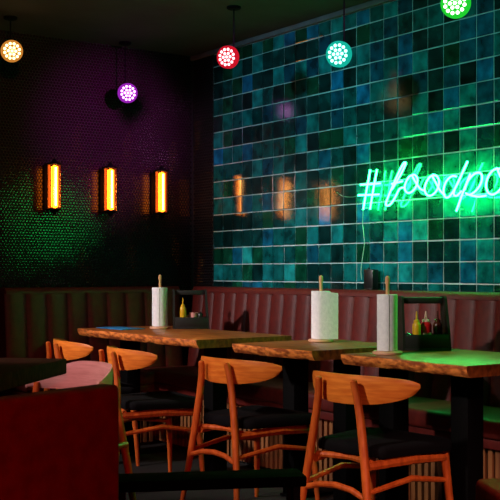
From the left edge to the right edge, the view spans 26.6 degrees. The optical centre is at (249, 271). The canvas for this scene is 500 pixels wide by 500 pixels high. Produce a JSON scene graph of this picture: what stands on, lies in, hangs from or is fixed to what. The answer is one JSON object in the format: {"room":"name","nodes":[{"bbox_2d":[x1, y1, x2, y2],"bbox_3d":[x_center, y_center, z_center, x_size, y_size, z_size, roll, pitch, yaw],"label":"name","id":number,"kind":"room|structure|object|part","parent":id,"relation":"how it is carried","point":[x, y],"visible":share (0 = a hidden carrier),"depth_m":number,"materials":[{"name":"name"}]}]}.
{"room":"casual restaurant","nodes":[
{"label":"casual restaurant","id":0,"kind":"room"},
{"bbox_2d":[0,30,192,365],"bbox_3d":[-3.075,-0.198,5.446,6.720,2.575,0.102,0,0,-36],"label":"wall","id":1,"kind":"structure","parent":0,"point":[60,101],"depth_m":6.85,"materials":[{"name":"black tile"}]},
{"bbox_2d":[44,159,61,214],"bbox_3d":[-1.233,-0.531,6.603,0.094,0.348,0.147,0,0,-36],"label":"wall sconce","id":2,"kind":"object","parent":1,"relation":"attached to","point":[52,170],"visible":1,"depth_m":6.57,"materials":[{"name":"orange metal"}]},
{"bbox_3d":[-1.272,-0.531,6.658,0.055,0.288,0.012,0,0,-36],"label":"plate","id":3,"kind":"part","parent":2,"relation":"part of","materials":[{"name":"black metal"}]},
{"bbox_3d":[-1.221,-0.531,6.542,0.004,0.268,0.004,0,0,-36],"label":"guard rod","id":4,"kind":"part","parent":2,"relation":"part of","materials":[{"name":"gold metal"}]},
{"bbox_3d":[-1.216,-0.531,6.582,0.042,0.264,0.042,0,0,-36],"label":"bulb","id":5,"kind":"part","parent":2,"relation":"part of","materials":[{"name":"yellow glass"}]},
{"bbox_2d":[100,162,117,216],"bbox_3d":[-0.913,-0.531,6.830,0.094,0.348,0.147,0,0,-36],"label":"wall sconce","id":6,"kind":"object","parent":1,"relation":"attached to","point":[108,176],"visible":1,"depth_m":6.80,"materials":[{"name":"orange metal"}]},
{"bbox_3d":[-0.953,-0.531,6.885,0.055,0.288,0.012,0,0,-36],"label":"plate","id":7,"kind":"part","parent":6,"relation":"part of","materials":[{"name":"black metal"}]},
{"bbox_3d":[-0.896,-0.531,6.810,0.042,0.264,0.042,0,0,-36],"label":"bulb","id":8,"kind":"part","parent":6,"relation":"part of","materials":[{"name":"yellow glass"}]},
{"bbox_2d":[151,166,168,217],"bbox_3d":[-0.603,-0.531,7.052,0.094,0.348,0.147,0,0,-36],"label":"wall sconce","id":9,"kind":"object","parent":1,"relation":"attached to","point":[163,177],"visible":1,"depth_m":7.02,"materials":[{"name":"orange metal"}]},
{"bbox_3d":[-0.643,-0.531,7.107,0.055,0.288,0.012,0,0,-36],"label":"plate","id":10,"kind":"part","parent":9,"relation":"part of","materials":[{"name":"black metal"}]},
{"bbox_3d":[-0.592,-0.531,6.991,0.004,0.268,0.004,0,0,-36],"label":"guard rod","id":11,"kind":"part","parent":9,"relation":"part of","materials":[{"name":"gold metal"}]},
{"bbox_3d":[-0.586,-0.531,7.031,0.042,0.264,0.042,0,0,-36],"label":"bulb","id":12,"kind":"part","parent":9,"relation":"part of","materials":[{"name":"yellow glass"}]},
{"bbox_2d":[0,0,371,55],"bbox_3d":[-0.616,-1.535,1.999,6.820,0.100,8.670,0,0,-36],"label":"ceiling","id":13,"kind":"structure","parent":0,"point":[179,27],"depth_m":6.20,"materials":[{"name":"paint"}]},
{"bbox_2d":[0,15,22,61],"bbox_3d":[-1.393,-1.346,6.120,0.127,0.277,0.148,0,0,-36],"label":"spot lamp","id":14,"kind":"object","parent":13,"relation":"hanging from","point":[11,50],"visible":1,"depth_m":6.08,"materials":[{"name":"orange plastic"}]},
{"bbox_2d":[118,41,137,102],"bbox_3d":[-0.805,-1.283,6.800,0.127,0.404,0.148,0,0,-36],"label":"spot lamp","id":15,"kind":"object","parent":13,"relation":"hanging from","point":[127,92],"visible":1,"depth_m":6.76,"materials":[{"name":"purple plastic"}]},
{"bbox_3d":[-0.807,-1.313,6.840,0.016,0.319,0.015,0,0,-36],"label":"stem","id":16,"kind":"part","parent":15,"relation":"part of","materials":[{"name":"black metal"}]},
{"bbox_2d":[217,5,240,68],"bbox_3d":[-0.103,-1.305,5.895,0.125,0.359,0.142,0,0,24],"label":"spot lamp","id":17,"kind":"object","parent":13,"relation":"hanging from","point":[227,56],"visible":1,"depth_m":5.84,"materials":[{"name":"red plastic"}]},
{"bbox_3d":[-0.091,-1.335,5.923,0.016,0.275,0.015,0,0,-36],"label":"stem","id":18,"kind":"part","parent":17,"relation":"part of","materials":[{"name":"black metal"}]},
{"bbox_2d":[326,0,351,67],"bbox_3d":[0.446,-1.234,5.126,0.125,0.501,0.142,0,0,24],"label":"spot lamp","id":19,"kind":"object","parent":13,"relation":"hanging from","point":[338,53],"visible":1,"depth_m":5.07,"materials":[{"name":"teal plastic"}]},
{"bbox_3d":[0.458,-1.264,5.154,0.016,0.417,0.015,0,0,-36],"label":"stem","id":20,"kind":"part","parent":19,"relation":"part of","materials":[{"name":"black metal"}]},
{"bbox_2d":[440,0,470,18],"bbox_3d":[0.887,-1.278,4.508,0.125,0.414,0.142,0,0,24],"label":"spot lamp","id":21,"kind":"object","parent":13,"relation":"hanging from","point":[455,9],"visible":1,"depth_m":4.45,"materials":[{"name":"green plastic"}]},
{"bbox_2d":[119,441,378,499],"bbox_3d":[-0.616,1.140,1.999,6.820,0.100,8.670,0,0,-36],"label":"floor","id":22,"kind":"structure","parent":0,"point":[152,462],"depth_m":5.33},
{"bbox_2d":[0,358,65,391],"bbox_3d":[-1.137,0.715,3.867,0.720,0.750,0.720,0,0,10],"label":"square table","id":23,"kind":"object","parent":22,"relation":"on","point":[14,372],"visible":1,"depth_m":3.85,"materials":[{"name":"brown wood"}]},
{"bbox_2d":[0,384,118,499],"bbox_3d":[-0.782,0.665,2.034,0.570,0.850,0.950,0,0,35],"label":"sofa","id":24,"kind":"object","parent":22,"relation":"on","point":[58,444],"visible":1,"depth_m":2.12,"materials":[{"name":"red fabric"}]},
{"bbox_2d":[26,361,135,499],"bbox_3d":[-0.759,0.733,4.291,0.531,0.717,0.525,0,0,-40],"label":"armchair","id":25,"kind":"object","parent":22,"relation":"on","point":[78,373],"visible":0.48,"depth_m":4.45,"materials":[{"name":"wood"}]},
{"bbox_3d":[-0.936,0.778,4.463,0.100,0.628,0.033,0,0,-33],"label":"leg","id":26,"kind":"part","parent":25,"relation":"part of","materials":[{"name":"brown wood"}]},
{"bbox_3d":[-0.699,0.438,4.341,0.224,0.125,0.525,0,0,-40],"label":"backrest","id":27,"kind":"part","parent":25,"relation":"part of","materials":[{"name":"pink fabric"}]},
{"bbox_3d":[-0.563,0.702,4.206,0.027,0.028,0.242,0,0,29],"label":"seat rail","id":28,"kind":"part","parent":25,"relation":"part of","materials":[{"name":"brown wood"}]},
{"bbox_3d":[-0.508,0.780,4.316,0.127,0.624,0.039,0,0,3],"label":"leg","id":29,"kind":"part","parent":25,"relation":"part of","materials":[{"name":"brown wood"}]},
{"bbox_2d":[0,286,182,444],"bbox_3d":[-0.918,0.593,6.657,1.240,0.994,0.384,0,0,-36],"label":"bench","id":30,"kind":"object","parent":22,"relation":"on","point":[32,317],"visible":0.5,"depth_m":6.62,"materials":[{"name":"leather"}]},
{"bbox_3d":[-1.061,0.727,6.553,0.885,0.042,0.340,0,0,-36],"label":"seat frame","id":31,"kind":"part","parent":30,"relation":"part of","materials":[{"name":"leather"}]},
{"bbox_2d":[11,369,154,392],"bbox_3d":[-1.023,0.662,6.500,0.885,0.085,0.250,0,0,-36],"label":"seat cushion","id":32,"kind":"object","parent":30,"relation":"on","point":[147,377],"depth_m":6.61,"materials":[{"name":"leather"}]},
{"bbox_3d":[-0.984,0.392,6.750,1.240,0.517,0.148,0,0,-36],"label":"backrest","id":33,"kind":"part","parent":30,"relation":"part of","materials":[{"name":"leather"}]},
{"bbox_2d":[44,338,139,465],"bbox_3d":[-0.933,0.737,6.042,0.494,0.710,0.551,0,0,-25],"label":"dining chair","id":34,"kind":"object","parent":22,"relation":"on","point":[63,349],"visible":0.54,"depth_m":5.89,"materials":[{"name":"brown wood"}]},
{"bbox_3d":[-1.182,0.744,6.090,0.049,0.696,0.139,0,0,-41],"label":"leg","id":35,"kind":"part","parent":34,"relation":"part of","materials":[{"name":"brown wood"}]},
{"bbox_3d":[-1.060,0.744,5.823,0.049,0.696,0.139,0,0,-8],"label":"leg","id":36,"kind":"part","parent":34,"relation":"part of","materials":[{"name":"brown wood"}]},
{"bbox_3d":[-1.032,0.438,5.997,0.148,0.112,0.551,0,0,-25],"label":"backrest","id":37,"kind":"part","parent":34,"relation":"part of","materials":[{"name":"brown wood"}]},
{"bbox_3d":[-0.889,0.662,6.062,0.395,0.045,0.450,0,0,-25],"label":"seat","id":38,"kind":"part","parent":34,"relation":"part of","materials":[{"name":"black fabric"}]},
{"bbox_3d":[-0.649,0.889,5.955,0.065,0.405,0.033,0,0,20],"label":"leg","id":39,"kind":"part","parent":34,"relation":"part of","materials":[{"name":"brown wood"}]},
{"bbox_2d":[99,346,204,471],"bbox_3d":[-0.545,0.737,5.447,0.493,0.710,0.551,0,0,-28],"label":"dining chair","id":40,"kind":"object","parent":22,"relation":"on","point":[165,403],"visible":0.77,"depth_m":5.30,"materials":[{"name":"brown wood"}]},
{"bbox_3d":[-0.795,0.744,5.482,0.049,0.696,0.139,0,0,-44],"label":"leg","id":41,"kind":"part","parent":40,"relation":"part of","materials":[{"name":"brown wood"}]},
{"bbox_3d":[-0.659,0.744,5.221,0.049,0.696,0.139,0,0,-11],"label":"leg","id":42,"kind":"part","parent":40,"relation":"part of","materials":[{"name":"brown wood"}]},
{"bbox_3d":[-0.641,0.438,5.396,0.148,0.112,0.551,0,0,-28],"label":"backrest","id":43,"kind":"part","parent":40,"relation":"part of","materials":[{"name":"brown wood"}]},
{"bbox_3d":[-0.516,0.707,5.461,0.417,0.051,0.412,0,0,-28],"label":"seat frame","id":44,"kind":"part","parent":40,"relation":"part of","materials":[{"name":"brown wood"}]},
{"bbox_3d":[-0.501,0.662,5.469,0.395,0.045,0.450,0,0,-28],"label":"seat","id":45,"kind":"part","parent":40,"relation":"part of","materials":[{"name":"black fabric"}]},
{"bbox_3d":[-0.438,0.889,5.724,0.033,0.405,0.065,0,0,18],"label":"leg","id":46,"kind":"part","parent":40,"relation":"part of","materials":[{"name":"brown wood"}]},
{"bbox_3d":[-0.256,0.889,5.375,0.065,0.405,0.033,0,0,17],"label":"leg","id":47,"kind":"part","parent":40,"relation":"part of","materials":[{"name":"brown wood"}]},
{"bbox_2d":[77,326,291,470],"bbox_3d":[-0.409,0.715,6.013,0.625,0.750,1.336,0,0,-36],"label":"dining table","id":48,"kind":"object","parent":22,"relation":"on","point":[215,343],"visible":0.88,"depth_m":5.59,"materials":[{"name":"brown wood"}]},
{"bbox_2d":[96,326,144,329],"bbox_3d":[-0.776,0.336,6.338,0.160,0.005,0.300,0,0,-38],"label":"menu card","id":49,"kind":"object","parent":48,"relation":"on","point":[114,327],"visible":1,"depth_m":6.26,"materials":[{"name":"blue paper"}]},
{"bbox_3d":[-0.718,0.733,6.343,0.090,0.690,0.090,0,0,-36],"label":"leg","id":50,"kind":"part","parent":48,"relation":"part of","materials":[{"name":"black metal"}]},
{"bbox_3d":[-0.645,1.084,6.395,0.280,0.012,0.120,0,0,-36],"label":"foot plate","id":51,"kind":"part","parent":48,"relation":"part of","materials":[{"name":"black metal"}]},
{"bbox_2d":[150,275,169,328],"bbox_3d":[-0.541,0.177,6.356,0.124,0.324,0.124,0,0,-36],"label":"paper towel roll","id":52,"kind":"object","parent":48,"relation":"on","point":[159,294],"visible":1,"depth_m":6.31,"materials":[{"name":"white paper"}]},
{"bbox_2d":[172,289,209,328],"bbox_3d":[-0.355,0.222,6.355,0.217,0.235,0.105,0,0,-7],"label":"condiment caddy","id":53,"kind":"object","parent":48,"relation":"on","point":[178,322],"visible":0.99,"depth_m":6.31,"materials":[{"name":"black wood"}]},
{"bbox_3d":[-0.457,0.222,6.343,0.012,0.235,0.105,0,0,-7],"label":"panel","id":54,"kind":"part","parent":53,"relation":"part of","materials":[{"name":"black wood"}]},
{"bbox_2d":[180,298,185,316],"bbox_3d":[-0.401,0.241,6.328,0.040,0.173,0.040,0,0,-36],"label":"sauce bottle","id":55,"kind":"object","parent":53,"relation":"in","point":[182,308],"visible":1,"depth_m":6.31,"materials":[{"name":"yellow plastic"}]},
{"bbox_3d":[-0.363,0.123,6.354,0.176,0.028,0.030,0,0,-7],"label":"handle","id":56,"kind":"part","parent":53,"relation":"part of","materials":[{"name":"black wood"}]},
{"bbox_3d":[-0.349,0.299,6.307,0.194,0.058,0.008,0,0,-7],"label":"panel","id":57,"kind":"part","parent":53,"relation":"part of","materials":[{"name":"black wood"}]},
{"bbox_2d":[189,312,197,316],"bbox_3d":[-0.340,0.285,6.357,0.052,0.085,0.052,0,0,-36],"label":"paper cup","id":58,"kind":"object","parent":53,"relation":"in","point":[191,314],"visible":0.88,"depth_m":6.34,"materials":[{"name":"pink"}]},
{"bbox_3d":[-0.261,0.222,6.367,0.026,0.235,0.105,0,0,-7],"label":"panel","id":59,"kind":"part","parent":53,"relation":"part of","materials":[{"name":"black wood"}]},
{"bbox_3d":[-0.183,0.733,5.594,0.090,0.690,0.090,0,0,-36],"label":"leg","id":60,"kind":"part","parent":48,"relation":"part of","materials":[{"name":"black metal"}]},
{"bbox_2d":[119,468,306,499],"bbox_3d":[-0.132,0.866,3.343,0.607,0.449,0.140,0,0,-9],"label":"bench","id":61,"kind":"object","parent":22,"relation":"on","point":[292,479],"visible":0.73,"depth_m":3.30,"materials":[{"name":"black"}]},
{"bbox_3d":[-0.393,0.882,3.250,0.022,0.415,0.022,0,0,-9],"label":"leg","id":62,"kind":"part","parent":61,"relation":"part of","materials":[{"name":"black metal"}]},
{"bbox_3d":[0.130,0.882,3.436,0.022,0.415,0.022,0,0,-9],"label":"leg","id":63,"kind":"part","parent":61,"relation":"part of","materials":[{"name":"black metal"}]},
{"bbox_3d":[0.146,0.882,3.337,0.022,0.415,0.022,0,0,-9],"label":"leg","id":64,"kind":"part","parent":61,"relation":"part of","materials":[{"name":"black metal"}]},
{"bbox_2d":[180,356,319,499],"bbox_3d":[-0.008,0.737,4.815,0.493,0.710,0.551,0,0,-41],"label":"dining chair","id":65,"kind":"object","parent":22,"relation":"on","point":[275,421],"visible":0.94,"depth_m":4.70,"materials":[{"name":"brown wood"}]},
{"bbox_3d":[-0.260,0.744,4.793,0.139,0.696,0.049,0,0,33],"label":"leg","id":66,"kind":"part","parent":65,"relation":"part of","materials":[{"name":"brown wood"}]},
{"bbox_3d":[-0.069,0.744,4.569,0.049,0.696,0.139,0,0,-24],"label":"leg","id":67,"kind":"part","parent":65,"relation":"part of","materials":[{"name":"brown wood"}]},
{"bbox_3d":[-0.090,0.438,4.745,0.148,0.112,0.551,0,0,-41],"label":"backrest","id":68,"kind":"part","parent":65,"relation":"part of","materials":[{"name":"brown wood"}]},
{"bbox_3d":[0.017,0.707,4.836,0.417,0.051,0.412,0,0,-41],"label":"seat frame","id":69,"kind":"part","parent":65,"relation":"part of","materials":[{"name":"brown wood"}]},
{"bbox_3d":[0.034,0.889,5.109,0.033,0.405,0.065,0,0,5],"label":"leg","id":70,"kind":"part","parent":65,"relation":"part of","materials":[{"name":"brown wood"}]},
{"bbox_3d":[0.030,0.662,4.847,0.395,0.045,0.450,0,0,-41],"label":"seat","id":71,"kind":"part","parent":65,"relation":"part of","materials":[{"name":"black fabric"}]},
{"bbox_3d":[0.290,0.889,4.810,0.065,0.405,0.033,0,0,4],"label":"leg","id":72,"kind":"part","parent":65,"relation":"part of","materials":[{"name":"brown wood"}]},
{"bbox_2d":[232,339,376,499],"bbox_3d":[0.334,0.715,4.970,0.626,0.750,0.592,0,0,-36],"label":"dining table","id":73,"kind":"object","parent":22,"relation":"on","point":[296,354],"visible":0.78,"depth_m":4.89,"materials":[{"name":"brown wood"}]},
{"bbox_3d":[0.222,0.733,5.146,0.090,0.690,0.090,0,0,-36],"label":"leg","id":74,"kind":"part","parent":73,"relation":"part of","materials":[{"name":"black metal"}]},
{"bbox_3d":[0.295,1.084,5.199,0.280,0.012,0.120,0,0,-36],"label":"foot plate","id":75,"kind":"part","parent":73,"relation":"part of","materials":[{"name":"black metal"}]},
{"bbox_2d":[308,275,337,341],"bbox_3d":[0.346,0.177,5.153,0.124,0.324,0.126,0,0,-21],"label":"paper towel roll","id":76,"kind":"object","parent":73,"relation":"on","point":[324,304],"visible":1,"depth_m":5.11,"materials":[{"name":"white paper"}]},
{"bbox_3d":[0.443,0.733,4.837,0.090,0.690,0.090,0,0,-36],"label":"leg","id":77,"kind":"part","parent":73,"relation":"part of","materials":[{"name":"black metal"}]},
{"bbox_2d":[143,286,499,499],"bbox_3d":[0.836,0.593,5.102,0.499,0.994,4.635,0,0,-36],"label":"bench","id":78,"kind":"object","parent":22,"relation":"on","point":[474,317],"visible":0.41,"depth_m":5.68,"materials":[{"name":"leather"}]},
{"bbox_2d":[143,365,499,440],"bbox_3d":[0.782,0.662,5.063,0.365,0.085,4.635,0,0,-36],"label":"seat cushion","id":79,"kind":"object","parent":78,"relation":"on","point":[429,413],"depth_m":5.27,"materials":[{"name":"leather"}]},
{"bbox_3d":[0.835,0.727,5.101,0.455,0.042,4.635,0,0,-36],"label":"seat frame","id":80,"kind":"part","parent":78,"relation":"part of","materials":[{"name":"leather"}]},
{"bbox_3d":[0.976,0.392,5.202,0.148,0.517,4.635,0,0,-36],"label":"backrest","id":81,"kind":"part","parent":78,"relation":"part of","materials":[{"name":"leather"}]},
{"bbox_2d":[364,268,377,289],"bbox_3d":[0.658,0.036,5.753,0.050,0.118,0.075,0,0,-36],"label":"power adapter","id":82,"kind":"object","parent":78,"relation":"on","point":[370,275],"visible":1,"depth_m":5.73,"materials":[{"name":"black plastic"}]},
{"bbox_2d":[300,371,453,499],"bbox_3d":[0.471,0.737,4.095,0.493,0.710,0.551,0,0,-42],"label":"dining chair","id":83,"kind":"object","parent":22,"relation":"on","point":[370,443],"visible":0.98,"depth_m":3.99,"materials":[{"name":"brown wood"}]},
{"bbox_3d":[0.219,0.744,4.069,0.139,0.696,0.049,0,0,32],"label":"leg","id":84,"kind":"part","parent":83,"relation":"part of","materials":[{"name":"brown wood"}]},
{"bbox_3d":[0.414,0.744,3.848,0.049,0.696,0.139,0,0,-25],"label":"leg","id":85,"kind":"part","parent":83,"relation":"part of","materials":[{"name":"brown wood"}]},
{"bbox_3d":[0.390,0.438,4.023,0.148,0.112,0.551,0,0,-42],"label":"backrest","id":86,"kind":"part","parent":83,"relation":"part of","materials":[{"name":"brown wood"}]},
{"bbox_3d":[0.507,0.889,4.390,0.033,0.405,0.065,0,0,4],"label":"leg","id":87,"kind":"part","parent":83,"relation":"part of","materials":[{"name":"brown wood"}]},
{"bbox_3d":[0.495,0.707,4.116,0.417,0.051,0.412,0,0,-42],"label":"seat frame","id":88,"kind":"part","parent":83,"relation":"part of","materials":[{"name":"brown wood"}]},
{"bbox_3d":[0.508,0.662,4.128,0.395,0.045,0.450,0,0,-42],"label":"seat","id":89,"kind":"part","parent":83,"relation":"part of","materials":[{"name":"black fabric"}]},
{"bbox_3d":[0.768,0.889,4.095,0.065,0.405,0.033,0,0,3],"label":"leg","id":90,"kind":"part","parent":83,"relation":"part of","materials":[{"name":"brown wood"}]},
{"bbox_2d":[341,349,499,499],"bbox_3d":[0.828,0.715,4.283,0.615,0.750,0.700,0,0,-36],"label":"dining table","id":91,"kind":"object","parent":22,"relation":"on","point":[467,369],"visible":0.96,"depth_m":4.13,"materials":[{"name":"brown wood"}]},
{"bbox_2d":[372,276,402,354],"bbox_3d":[0.569,0.177,4.376,0.124,0.324,0.124,0,0,-36],"label":"paper towel roll","id":92,"kind":"object","parent":91,"relation":"on","point":[387,304],"visible":1,"depth_m":4.34,"materials":[{"name":"white paper"}]},
{"bbox_3d":[0.609,0.733,4.483,0.090,0.690,0.090,0,0,-36],"label":"leg","id":93,"kind":"part","parent":91,"relation":"part of","materials":[{"name":"black metal"}]},
{"bbox_2d":[398,296,451,350],"bbox_3d":[0.757,0.222,4.612,0.217,0.235,0.105,0,0,-7],"label":"condiment caddy","id":94,"kind":"object","parent":91,"relation":"on","point":[411,342],"visible":0.97,"depth_m":4.57,"materials":[{"name":"black wood"}]},
{"bbox_3d":[0.656,0.222,4.599,0.012,0.235,0.105,0,0,-7],"label":"panel","id":95,"kind":"part","parent":94,"relation":"part of","materials":[{"name":"black wood"}]},
{"bbox_2d":[412,311,420,334],"bbox_3d":[0.722,0.249,4.583,0.036,0.158,0.036,0,0,-36],"label":"sauce bottle","id":96,"kind":"object","parent":94,"relation":"in","point":[416,328],"visible":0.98,"depth_m":4.57,"materials":[{"name":"yellow plastic"}]},
{"bbox_3d":[0.750,0.123,4.611,0.176,0.028,0.030,0,0,-7],"label":"handle","id":97,"kind":"part","parent":94,"relation":"part of","materials":[{"name":"black wood"}]},
{"bbox_2d":[420,311,431,334],"bbox_3d":[0.769,0.249,4.625,0.052,0.158,0.052,0,0,-36],"label":"sauce bottle","id":98,"kind":"object","parent":94,"relation":"in","point":[426,326],"visible":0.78,"depth_m":4.61,"materials":[{"name":"red plastic"}]},
{"bbox_3d":[0.764,0.299,4.564,0.194,0.058,0.008,0,0,-7],"label":"panel","id":99,"kind":"part","parent":94,"relation":"part of","materials":[{"name":"black wood"}]},
{"bbox_2d":[433,311,441,334],"bbox_3d":[0.819,0.249,4.624,0.040,0.158,0.040,0,0,-36],"label":"sauce bottle","id":100,"kind":"object","parent":94,"relation":"in","point":[437,325],"visible":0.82,"depth_m":4.61,"materials":[{"name":"brown"}]},
{"bbox_3d":[0.852,0.222,4.623,0.026,0.235,0.105,0,0,-7],"label":"panel","id":101,"kind":"part","parent":94,"relation":"part of","materials":[{"name":"black wood"}]},
{"bbox_3d":[0.851,0.733,4.145,0.090,0.690,0.090,0,0,-36],"label":"leg","id":102,"kind":"part","parent":91,"relation":"part of","materials":[{"name":"black metal"}]},
{"bbox_2d":[476,478,499,499],"bbox_3d":[0.946,0.865,3.119,0.460,0.450,0.400,0,0,-6],"label":"pouf","id":103,"kind":"object","parent":22,"relation":"on","point":[486,489],"visible":1,"depth_m":3.20,"materials":[{"name":"red leather"}]},
{"bbox_2d":[193,0,499,291],"bbox_3d":[2.080,-0.198,3.923,0.108,2.575,8.370,0,0,-36],"label":"wall","id":104,"kind":"structure","parent":0,"point":[419,87],"depth_m":5.92,"materials":[{"name":"tile"}]},
{"bbox_2d":[190,0,392,60],"bbox_3d":[2.028,-1.469,3.886,0.024,0.030,8.370,0,0,-36],"label":"trim","id":105,"kind":"structure","parent":104,"relation":"attached to","point":[372,3],"depth_m":6.31,"materials":[{"name":"paint"}]},
{"bbox_2d":[354,169,380,211],"bbox_3d":[0.659,-0.441,5.767,0.053,0.221,0.211,0,0,-36],"label":"sign","id":106,"kind":"object","parent":104,"relation":"attached to","point":[370,171],"depth_m":5.74,"materials":[{"name":"green"}]},
{"bbox_3d":[0.623,-0.150,5.820,0.020,0.387,0.073,0,0,-1],"label":"power cord","id":107,"kind":"part","parent":106,"relation":"part of","materials":[{"name":"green plastic"}]},
{"bbox_2d":[385,161,499,210],"bbox_3d":[0.971,-0.437,5.330,0.053,0.269,0.786,0,0,-36],"label":"sign","id":108,"kind":"object","parent":104,"relation":"attached to","point":[395,182],"depth_m":5.29,"materials":[{"name":"green"}]}
]}

